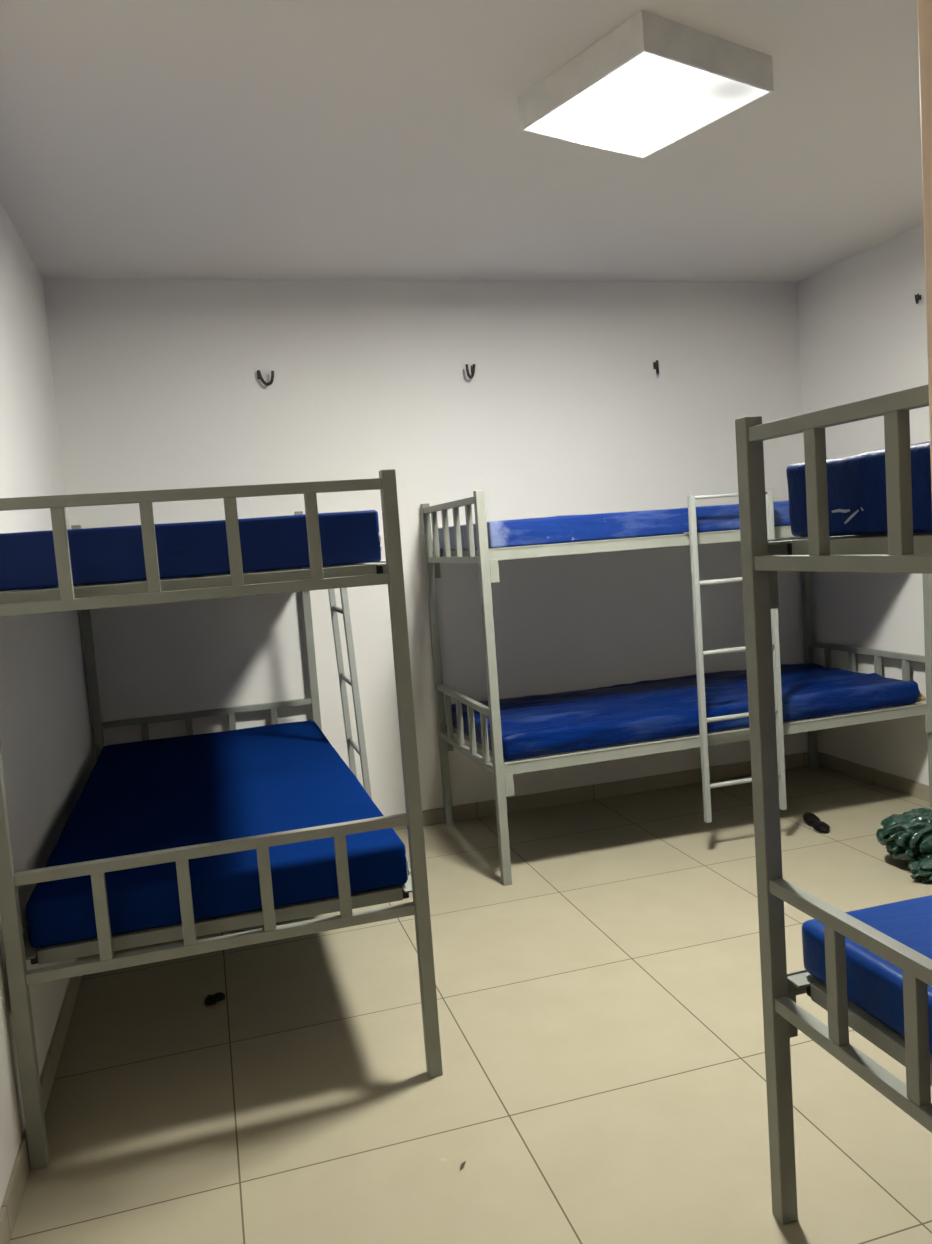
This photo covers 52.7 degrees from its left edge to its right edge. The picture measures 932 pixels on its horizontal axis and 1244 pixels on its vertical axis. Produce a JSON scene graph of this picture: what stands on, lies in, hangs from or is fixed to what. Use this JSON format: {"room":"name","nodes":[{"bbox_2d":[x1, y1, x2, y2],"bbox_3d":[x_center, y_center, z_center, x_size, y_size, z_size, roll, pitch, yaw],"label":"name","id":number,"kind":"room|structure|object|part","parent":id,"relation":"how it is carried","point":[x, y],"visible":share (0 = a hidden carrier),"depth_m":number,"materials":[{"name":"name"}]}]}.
{"room":"dormitory","nodes":[
{"label":"dormitory","id":0,"kind":"room"},
{"bbox_2d":[0,202,94,1208],"bbox_3d":[-1.089,-0.012,1.840,0.120,2.486,4.292,-6,5,-16],"label":"wall","id":1,"kind":"structure","parent":0,"point":[46,739],"depth_m":2.85,"materials":[{"name":"white paint"}]},
{"bbox_2d":[0,956,86,1243],"bbox_3d":[-0.939,1.181,1.962,0.010,0.072,4.292,-6,5,-16],"label":"baseboard","id":2,"kind":"structure","parent":1,"relation":"attached to","point":[9,1209],"depth_m":2.29,"materials":[{"name":"ceramic"}]},
{"bbox_2d":[43,279,807,815],"bbox_3d":[0.053,-0.323,4.448,3.773,2.486,0.120,-6,5,-16],"label":"wall","id":3,"kind":"structure","parent":0,"point":[565,409],"depth_m":4.31,"materials":[{"name":"white paint"}]},
{"bbox_2d":[257,370,273,385],"bbox_3d":[-0.862,-1.051,4.053,0.076,0.069,0.031,-5,5,-4],"label":"wall hook","id":4,"kind":"object","parent":3,"relation":"attached to","point":[259,376],"visible":1,"depth_m":4.04,"materials":[{"name":"metal"}]},
{"bbox_2d":[465,364,474,378],"bbox_3d":[0.025,-1.142,4.286,0.028,0.069,0.085,-2,5,20],"label":"wall hook","id":5,"kind":"object","parent":3,"relation":"attached to","point":[471,376],"visible":1,"depth_m":4.28,"materials":[{"name":"metal"}]},
{"bbox_2d":[393,752,808,829],"bbox_3d":[0.159,0.881,4.490,3.513,0.072,0.010,-6,5,-16],"label":"baseboard","id":6,"kind":"structure","parent":3,"relation":"attached to","point":[628,786],"depth_m":4.62,"materials":[{"name":"tile"}]},
{"bbox_2d":[653,360,658,373],"bbox_3d":[0.920,-1.227,4.532,0.021,0.069,0.088,-4,5,2],"label":"wall hook","id":7,"kind":"object","parent":3,"relation":"attached to","point":[656,363],"visible":1,"depth_m":4.50,"materials":[{"name":"metal"}]},
{"bbox_3d":[0.920,-1.227,4.525,0.013,0.069,0.074,-3,5,10],"label":"hook arm","id":8,"kind":"part","parent":7,"relation":"part of","materials":[{"name":"metal"}]},
{"bbox_2d":[0,0,923,281],"bbox_3d":[0.567,-1.468,2.220,3.773,0.100,4.532,-6,5,-16],"label":"ceiling","id":9,"kind":"structure","parent":0,"point":[140,139],"depth_m":2.82,"materials":[{"name":"paint"}]},
{"bbox_2d":[518,10,773,158],"bbox_3d":[0.465,-1.389,2.477,0.466,0.086,0.466,-8,6,-34],"label":"ceiling light","id":10,"kind":"object","parent":9,"relation":"attached to","point":[652,82],"visible":1,"depth_m":2.39,"materials":[{"name":"white plastic"}]},
{"bbox_2d":[524,51,768,156],"bbox_3d":[0.468,-1.350,2.480,0.454,0.004,0.454,-8,6,-34],"label":"diffuser","id":11,"kind":"object","parent":10,"relation":"attached to","point":[638,103],"depth_m":2.44,"materials":[{"name":"white plastic"}]},
{"bbox_2d":[9,765,931,1243],"bbox_3d":[0.755,1.102,2.444,3.773,0.100,4.532,-6,5,-16],"label":"floor","id":12,"kind":"structure","parent":0,"point":[603,1079],"depth_m":2.34,"materials":[{"name":"tile"}]},
{"bbox_2d":[204,992,224,1004],"bbox_3d":[-0.747,1.119,2.797,0.065,0.023,0.043,-8,6,-35],"label":"scrap","id":13,"kind":"object","parent":12,"relation":"on","point":[210,999],"visible":1,"depth_m":2.79,"materials":[{"name":"black rubber"}]},
{"bbox_2d":[0,469,442,1169],"bbox_3d":[-0.840,0.362,3.100,0.942,1.488,2.014,-6,5,-16],"label":"bunk bed","id":14,"kind":"object","parent":12,"relation":"on","point":[18,949],"visible":0.59,"depth_m":2.16,"materials":[{"name":"grey paint"}]},
{"bbox_3d":[-1.002,0.468,2.028,0.034,1.488,0.034,-6,5,-16],"label":"post","id":15,"kind":"part","parent":14,"relation":"part of","materials":[{"name":"grey metal"}]},
{"bbox_3d":[-1.244,0.702,3.006,0.045,0.045,1.946,-6,5,-16],"label":"rail","id":16,"kind":"part","parent":14,"relation":"part of","materials":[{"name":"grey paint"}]},
{"bbox_3d":[-1.303,-0.099,2.936,0.045,0.045,1.946,-6,5,-16],"label":"rail","id":17,"kind":"part","parent":14,"relation":"part of","materials":[{"name":"grey metal"}]},
{"bbox_3d":[-1.548,0.342,3.927,0.034,1.488,0.034,-6,5,-16],"label":"post","id":18,"kind":"part","parent":14,"relation":"part of","materials":[{"name":"grey metal"}]},
{"bbox_3d":[-0.622,-0.086,2.170,0.840,0.031,0.028,-6,5,-16],"label":"cross rail","id":19,"kind":"part","parent":14,"relation":"part of","materials":[{"name":"grey metal"}]},
{"bbox_2d":[0,510,381,590],"bbox_3d":[-0.876,-0.229,3.056,0.868,0.128,1.838,-6,5,-16],"label":"mattress","id":20,"kind":"object","parent":14,"relation":"on","point":[186,549],"visible":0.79,"depth_m":2.17,"materials":[{"name":"blue fabric"}]},
{"bbox_3d":[-1.132,-0.204,3.942,0.840,0.031,0.028,-6,5,-16],"label":"cross rail","id":21,"kind":"part","parent":14,"relation":"part of","materials":[{"name":"grey metal"}]},
{"bbox_3d":[-1.157,-0.298,3.998,0.874,0.248,0.025,-6,5,-16],"label":"panel","id":22,"kind":"part","parent":14,"relation":"part of","materials":[{"name":"grey paint"}]},
{"bbox_3d":[-0.611,-0.173,2.099,0.874,0.248,0.025,-6,5,-16],"label":"panel","id":23,"kind":"part","parent":14,"relation":"part of","materials":[{"name":"grey paint"}]},
{"bbox_3d":[-1.098,0.503,4.067,0.874,0.248,0.025,-6,5,-16],"label":"panel","id":24,"kind":"part","parent":14,"relation":"part of","materials":[{"name":"grey paint"}]},
{"bbox_3d":[-0.552,0.628,2.168,0.874,0.248,0.025,-6,5,-16],"label":"panel","id":25,"kind":"part","parent":14,"relation":"part of","materials":[{"name":"grey paint"}]},
{"bbox_2d":[25,720,408,947],"bbox_3d":[-0.821,0.579,3.117,0.880,0.118,1.875,-6,5,-16],"label":"mattress","id":26,"kind":"object","parent":14,"relation":"on","point":[137,797],"visible":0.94,"depth_m":2.58,"materials":[{"name":"blue plastic"}]},
{"bbox_3d":[-0.564,0.715,2.240,0.840,0.031,0.028,-6,5,-16],"label":"cross rail","id":27,"kind":"part","parent":14,"relation":"part of","materials":[{"name":"grey metal"}]},
{"bbox_3d":[-0.678,0.257,4.172,0.034,1.488,0.034,-6,5,-16],"label":"post","id":28,"kind":"part","parent":14,"relation":"part of","materials":[{"name":"grey metal"}]},
{"bbox_3d":[-0.451,-0.183,3.176,0.045,0.045,1.946,-6,5,-16],"label":"rail","id":29,"kind":"part","parent":14,"relation":"part of","materials":[{"name":"grey metal"}]},
{"bbox_2d":[328,588,371,798],"bbox_3d":[-0.474,0.257,3.652,0.107,1.288,0.358,-6,5,-16],"label":"ladder","id":30,"kind":"object","parent":14,"relation":"attached to","point":[351,745],"visible":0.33,"depth_m":3.52,"materials":[{"name":"grey metal"}]},
{"bbox_3d":[-0.502,0.245,3.818,0.068,1.288,0.023,-6,5,-16],"label":"rail","id":31,"kind":"part","parent":30,"relation":"part of","materials":[{"name":"grey metal"}]},
{"bbox_3d":[-0.392,0.619,3.246,0.045,0.045,1.946,-6,5,-16],"label":"rail","id":32,"kind":"part","parent":14,"relation":"part of","materials":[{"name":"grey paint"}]},
{"bbox_3d":[-0.132,0.383,2.273,0.034,1.488,0.034,-6,5,-16],"label":"post","id":33,"kind":"part","parent":14,"relation":"part of","materials":[{"name":"grey metal"}]},
{"bbox_2d":[421,490,931,885],"bbox_3d":[0.933,0.138,4.186,2.014,1.488,0.879,-6,5,-16],"label":"bunk bed","id":34,"kind":"object","parent":12,"relation":"on","point":[487,558],"visible":0.62,"depth_m":3.78,"materials":[{"name":"grey paint"}]},
{"bbox_3d":[-0.132,0.204,4.324,0.034,1.488,0.034,-6,5,-16],"label":"post","id":35,"kind":"part","parent":34,"relation":"part of","materials":[{"name":"grey metal"}]},
{"bbox_3d":[-0.059,-0.367,3.867,0.025,0.248,0.811,-6,5,-16],"label":"panel","id":36,"kind":"part","parent":34,"relation":"part of","materials":[{"name":"grey paint"}]},
{"bbox_3d":[0.011,-0.283,3.893,0.028,0.031,0.777,-6,5,-16],"label":"cross rail","id":37,"kind":"part","parent":34,"relation":"part of","materials":[{"name":"grey metal"}]},
{"bbox_3d":[-0.001,0.434,3.937,0.025,0.248,0.811,-6,5,-16],"label":"panel","id":38,"kind":"part","parent":34,"relation":"part of","materials":[{"name":"grey paint"}]},
{"bbox_3d":[0.069,0.519,3.962,0.028,0.031,0.777,-6,5,-16],"label":"cross rail","id":39,"kind":"part","parent":34,"relation":"part of","materials":[{"name":"grey metal"}]},
{"bbox_3d":[0.101,0.257,3.514,0.034,1.488,0.034,-6,5,-16],"label":"post","id":40,"kind":"part","parent":34,"relation":"part of","materials":[{"name":"grey metal"}]},
{"bbox_2d":[438,501,789,549],"bbox_3d":[0.885,-0.439,4.125,1.897,0.105,0.811,-6,5,-16],"label":"mattress","id":41,"kind":"object","parent":34,"relation":"on","point":[631,524],"visible":0.55,"depth_m":3.63,"materials":[{"name":"blue plastic"}]},
{"bbox_3d":[1.010,-0.339,3.746,1.946,0.045,0.045,-6,5,-16],"label":"rail","id":42,"kind":"part","parent":34,"relation":"part of","materials":[{"name":"grey metal"}]},
{"bbox_2d":[451,663,919,759],"bbox_3d":[0.940,0.359,4.193,1.914,0.113,0.829,-6,5,-16],"label":"mattress","id":43,"kind":"object","parent":34,"relation":"on","point":[562,722],"visible":0.83,"depth_m":3.94,"materials":[{"name":"blue plastic"}]},
{"bbox_3d":[1.069,0.463,3.816,1.946,0.045,0.045,-6,5,-16],"label":"rail","id":44,"kind":"part","parent":34,"relation":"part of","materials":[{"name":"grey metal"}]},
{"bbox_2d":[684,490,786,822],"bbox_3d":[1.072,0.136,3.745,0.366,1.288,0.070,-6,5,-16],"label":"ladder","id":45,"kind":"object","parent":34,"relation":"attached to","point":[696,583],"visible":0.89,"depth_m":3.70,"materials":[{"name":"grey metal"}]},
{"bbox_3d":[0.914,0.154,3.676,0.023,1.288,0.023,-6,5,-16],"label":"rail","id":46,"kind":"part","parent":45,"relation":"part of","materials":[{"name":"grey metal"}]},
{"bbox_3d":[1.242,0.121,3.768,0.023,1.288,0.023,-6,5,-16],"label":"rail","id":47,"kind":"part","parent":45,"relation":"part of","materials":[{"name":"grey metal"}]},
{"bbox_3d":[1.766,0.018,4.858,0.034,1.488,0.034,-6,5,-16],"label":"post","id":48,"kind":"part","parent":34,"relation":"part of","materials":[{"name":"grey metal"}]},
{"bbox_3d":[1.897,0.248,4.470,0.025,0.248,0.811,-6,5,-16],"label":"panel","id":49,"kind":"part","parent":34,"relation":"part of","materials":[{"name":"grey paint"}]},
{"bbox_2d":[917,693,925,701],"bbox_3d":[1.963,0.326,4.138,0.039,0.046,0.150,-6,5,-16],"label":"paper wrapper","id":50,"kind":"object","parent":34,"relation":"on","point":[921,697],"visible":0.34,"depth_m":4.08,"materials":[{"name":"beige paper"}]},
{"bbox_3d":[1.999,0.072,4.047,0.034,1.488,0.034,-6,5,-16],"label":"post","id":51,"kind":"part","parent":34,"relation":"part of","materials":[{"name":"grey metal"}]},
{"bbox_2d":[803,812,829,832],"bbox_3d":[1.477,0.842,3.965,0.064,0.048,0.201,-4,5,-2],"label":"shoe","id":52,"kind":"object","parent":12,"relation":"on","point":[811,819],"visible":1,"depth_m":3.94,"materials":[{"name":"rubber"}]},
{"bbox_2d":[735,384,931,1224],"bbox_3d":[1.620,0.318,1.543,2.014,1.488,0.934,-6,5,-16],"label":"bunk bed","id":53,"kind":"object","parent":12,"relation":"on","point":[901,550],"visible":0.99,"depth_m":1.58,"materials":[{"name":"grey paint"}]},
{"bbox_3d":[0.547,0.382,1.708,0.034,1.488,0.034,-6,5,-16],"label":"post","id":54,"kind":"part","parent":53,"relation":"part of","materials":[{"name":"grey metal"}]},
{"bbox_3d":[1.521,0.589,1.991,1.946,0.045,0.045,-6,5,-16],"label":"rail","id":55,"kind":"part","parent":53,"relation":"part of","materials":[{"name":"grey metal"}]},
{"bbox_3d":[1.462,-0.213,1.921,1.946,0.045,0.045,-6,5,-16],"label":"rail","id":56,"kind":"part","parent":53,"relation":"part of","materials":[{"name":"grey metal"}]},
{"bbox_3d":[0.628,-0.187,1.224,0.025,0.248,0.866,-6,5,-16],"label":"panel","id":57,"kind":"part","parent":53,"relation":"part of","materials":[{"name":"grey paint"}]},
{"bbox_3d":[0.686,0.614,1.294,0.025,0.248,0.866,-6,5,-16],"label":"panel","id":58,"kind":"part","parent":53,"relation":"part of","materials":[{"name":"grey paint"}]},
{"bbox_2d":[786,441,931,536],"bbox_3d":[1.581,-0.275,1.496,1.882,0.132,0.875,-6,5,-16],"label":"mattress","id":59,"kind":"object","parent":53,"relation":"on","point":[856,484],"visible":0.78,"depth_m":1.47,"materials":[{"name":"blue plastic"}]},
{"bbox_3d":[0.698,-0.103,1.250,0.028,0.031,0.832,-6,5,-16],"label":"cross rail","id":60,"kind":"part","parent":53,"relation":"part of","materials":[{"name":"grey metal"}]},
{"bbox_2d":[802,895,931,1055],"bbox_3d":[1.639,0.541,1.575,1.874,0.103,0.892,-6,5,-16],"label":"mattress","id":61,"kind":"object","parent":53,"relation":"on","point":[874,984],"visible":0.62,"depth_m":1.62,"materials":[{"name":"blue plastic"}]},
{"bbox_3d":[0.756,0.699,1.319,0.028,0.031,0.832,-6,5,-16],"label":"cross rail","id":62,"kind":"part","parent":53,"relation":"part of","materials":[{"name":"grey metal"}]},
{"bbox_2d":[876,808,931,882],"bbox_3d":[1.748,0.786,3.447,0.455,0.209,0.334,-6,5,-16],"label":"plastic bag","id":63,"kind":"object","parent":12,"relation":"on","point":[907,835],"visible":1,"depth_m":3.40,"materials":[{"name":"green plastic"}]},
{"bbox_2d":[796,224,929,784],"bbox_3d":[2.412,-0.354,2.824,0.120,2.486,4.292,-6,5,-16],"label":"wall","id":64,"kind":"structure","parent":0,"point":[862,329],"depth_m":4.39,"materials":[{"name":"white paint"}]},
{"bbox_2d":[818,752,928,801],"bbox_3d":[2.437,0.852,2.911,0.010,0.072,4.292,-6,5,-16],"label":"baseboard","id":65,"kind":"structure","parent":64,"relation":"attached to","point":[897,783],"depth_m":4.52,"materials":[{"name":"ceramic"}]},
{"bbox_2d":[915,294,920,303],"bbox_3d":[1.903,-1.361,3.966,0.023,0.043,0.058,-1,6,36],"label":"wall hook","id":66,"kind":"object","parent":64,"relation":"attached to","point":[917,297],"visible":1,"depth_m":3.97,"materials":[{"name":"metal"}]},
{"bbox_3d":[1.899,-1.361,3.960,0.008,0.043,0.046,-3,5,12],"label":"hook arm","id":67,"kind":"part","parent":66,"relation":"part of","materials":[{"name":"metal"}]},
{"bbox_3d":[1.270,-0.043,0.216,3.773,2.486,0.120,-6,5,-16],"label":"wall","id":68,"kind":"structure","parent":0,"visible":0},
{"bbox_2d":[917,0,931,489],"bbox_3d":[0.708,0.157,0.674,0.101,2.079,1.010,-6,5,-16],"label":"door","id":69,"kind":"structure","parent":68,"relation":"in","point":[924,7],"depth_m":1.09,"materials":[{"name":"brown wood"}]}
]}

